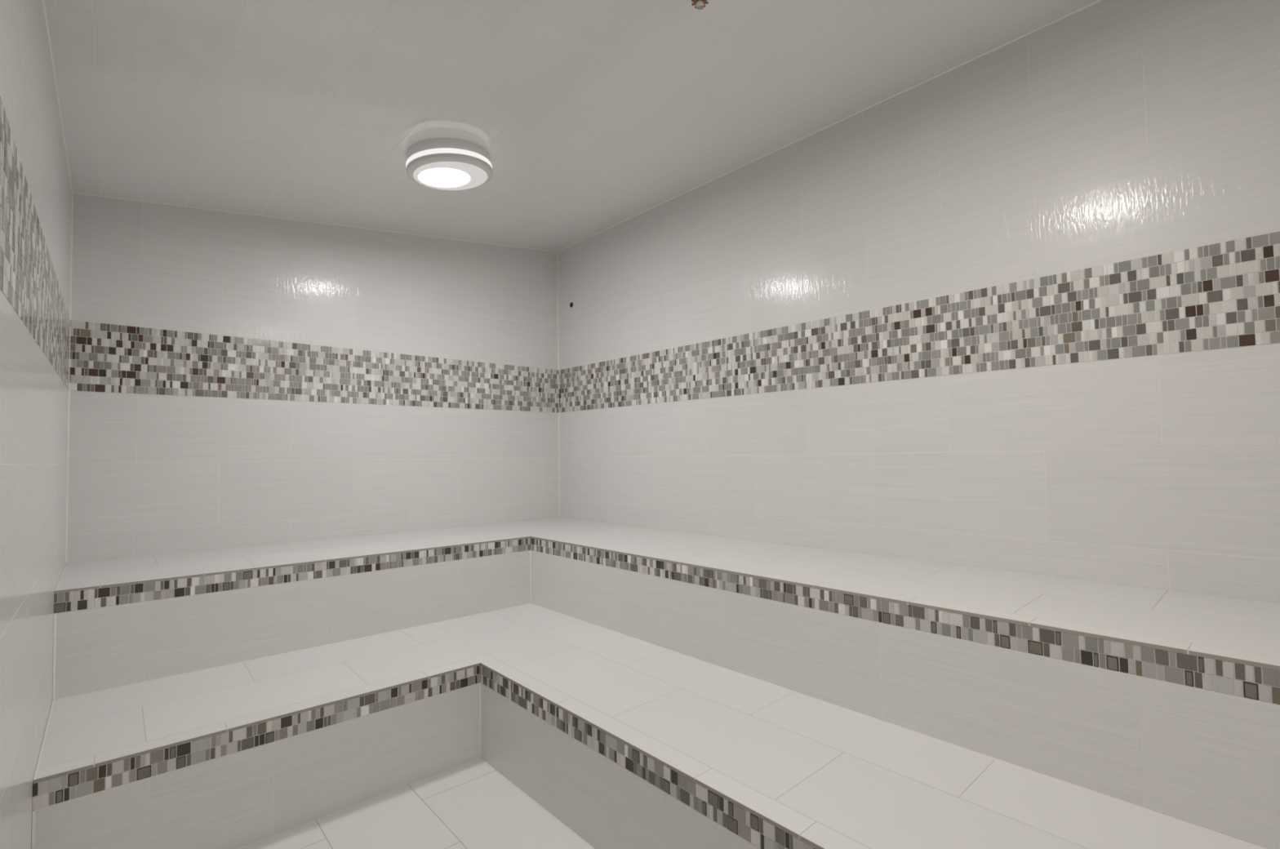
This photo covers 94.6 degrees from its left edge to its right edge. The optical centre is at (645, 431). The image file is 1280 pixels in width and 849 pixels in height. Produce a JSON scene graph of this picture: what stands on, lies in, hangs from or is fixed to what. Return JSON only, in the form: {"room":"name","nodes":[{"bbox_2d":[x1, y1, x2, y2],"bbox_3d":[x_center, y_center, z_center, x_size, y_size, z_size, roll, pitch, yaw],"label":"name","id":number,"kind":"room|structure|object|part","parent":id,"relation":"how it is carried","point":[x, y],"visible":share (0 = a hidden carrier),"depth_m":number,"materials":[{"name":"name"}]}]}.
{"room":"spa","nodes":[
{"label":"spa","id":0,"kind":"room"},
{"bbox_2d":[0,0,72,848],"bbox_3d":[-1.211,0.056,1.040,0.139,2.346,3.860,1,-3,-42],"label":"wall","id":1,"kind":"structure","parent":0,"point":[36,188],"depth_m":1.34,"materials":[{"name":"tile"}]},
{"bbox_2d":[65,192,559,564],"bbox_3d":[-1.578,0.009,3.390,2.500,2.650,0.124,1,-3,-42],"label":"wall","id":2,"kind":"structure","parent":0,"point":[237,380],"depth_m":3.09,"materials":[{"name":"tile"}]},
{"bbox_2d":[240,757,595,848],"bbox_3d":[-0.229,1.302,1.858,2.500,0.100,3.860,1,-3,-42],"label":"floor","id":3,"kind":"structure","parent":0,"point":[470,805],"depth_m":1.90,"materials":[{"name":"tile"}]},
{"bbox_2d":[31,603,1266,848],"bbox_3d":[-0.241,1.047,1.422,1.856,0.373,3.207,1,-3,-42],"label":"bench","id":4,"kind":"object","parent":3,"relation":"on","point":[628,742],"visible":1,"depth_m":1.78,"materials":[{"name":"tile"}]},
{"bbox_3d":[-1.129,1.089,1.938,1.228,0.357,0.080,1,-3,-42],"label":"panel","id":5,"kind":"part","parent":4,"relation":"part of","materials":[{"name":"tile"}]},
{"bbox_3d":[-0.254,0.853,0.976,1.232,0.008,2.547,1,-3,-42],"label":"edge trim","id":6,"kind":"part","parent":4,"relation":"part of","materials":[{"name":"beige tile"}]},
{"bbox_3d":[0.234,1.048,1.403,0.080,0.357,2.543,1,-3,-42],"label":"panel","id":7,"kind":"part","parent":4,"relation":"part of","materials":[{"name":"tile"}]},
{"bbox_2d":[52,517,1279,848],"bbox_3d":[-0.230,0.877,1.880,2.485,0.750,3.858,1,-3,-42],"label":"bench","id":8,"kind":"object","parent":3,"relation":"on","point":[1162,701],"visible":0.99,"depth_m":1.95,"materials":[{"name":"tile"}]},
{"bbox_3d":[-1.345,0.935,2.648,1.859,0.730,0.080,1,-3,-42],"label":"panel","id":9,"kind":"part","parent":8,"relation":"part of","materials":[{"name":"tile"}]},
{"bbox_3d":[-0.235,0.513,1.896,2.485,0.020,3.858,1,-3,-42],"label":"seat","id":10,"kind":"part","parent":8,"relation":"part of","materials":[{"name":"tile"}]},
{"bbox_3d":[-0.249,0.500,1.448,1.863,0.008,3.211,1,-3,-42],"label":"edge trim","id":11,"kind":"part","parent":8,"relation":"part of","materials":[{"name":"beige tile"}]},
{"bbox_3d":[0.476,0.886,2.078,0.080,0.730,3.207,1,-3,-42],"label":"panel","id":12,"kind":"part","parent":8,"relation":"part of","materials":[{"name":"tile"}]},
{"bbox_2d":[44,0,1097,251],"bbox_3d":[-0.264,-1.279,1.968,2.500,0.433,3.860,1,-3,-42],"label":"ceiling","id":13,"kind":"structure","parent":0,"point":[589,117],"depth_m":2.10,"materials":[{"name":"paint"}]},
{"bbox_2d":[405,137,493,190],"bbox_3d":[-0.847,-1.167,2.566,0.358,0.160,0.358,-1,-2,3],"label":"ceiling light","id":14,"kind":"object","parent":13,"relation":"attached to","point":[437,163],"visible":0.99,"depth_m":2.46,"materials":[{"name":"white plastic"}]},
{"bbox_2d":[414,162,486,190],"bbox_3d":[-0.844,-1.105,2.566,0.297,0.002,0.297,-8,4,-42],"label":"diffuser","id":15,"kind":"object","parent":14,"relation":"attached to","point":[445,175],"depth_m":2.55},
{"bbox_2d":[691,0,708,9],"bbox_3d":[0.155,-1.235,1.674,0.076,0.068,0.076,1,-3,-42],"label":"sprinkler","id":16,"kind":"object","parent":13,"relation":"attached to","point":[700,4],"visible":1,"depth_m":1.67,"materials":[{"name":"silver metal"}]},
{"bbox_2d":[557,0,1279,603],"bbox_3d":[0.724,-0.047,2.792,0.124,2.650,3.860,1,-3,-42],"label":"wall","id":17,"kind":"structure","parent":0,"point":[1015,308],"depth_m":2.14,"materials":[{"name":"tile"}]}
]}

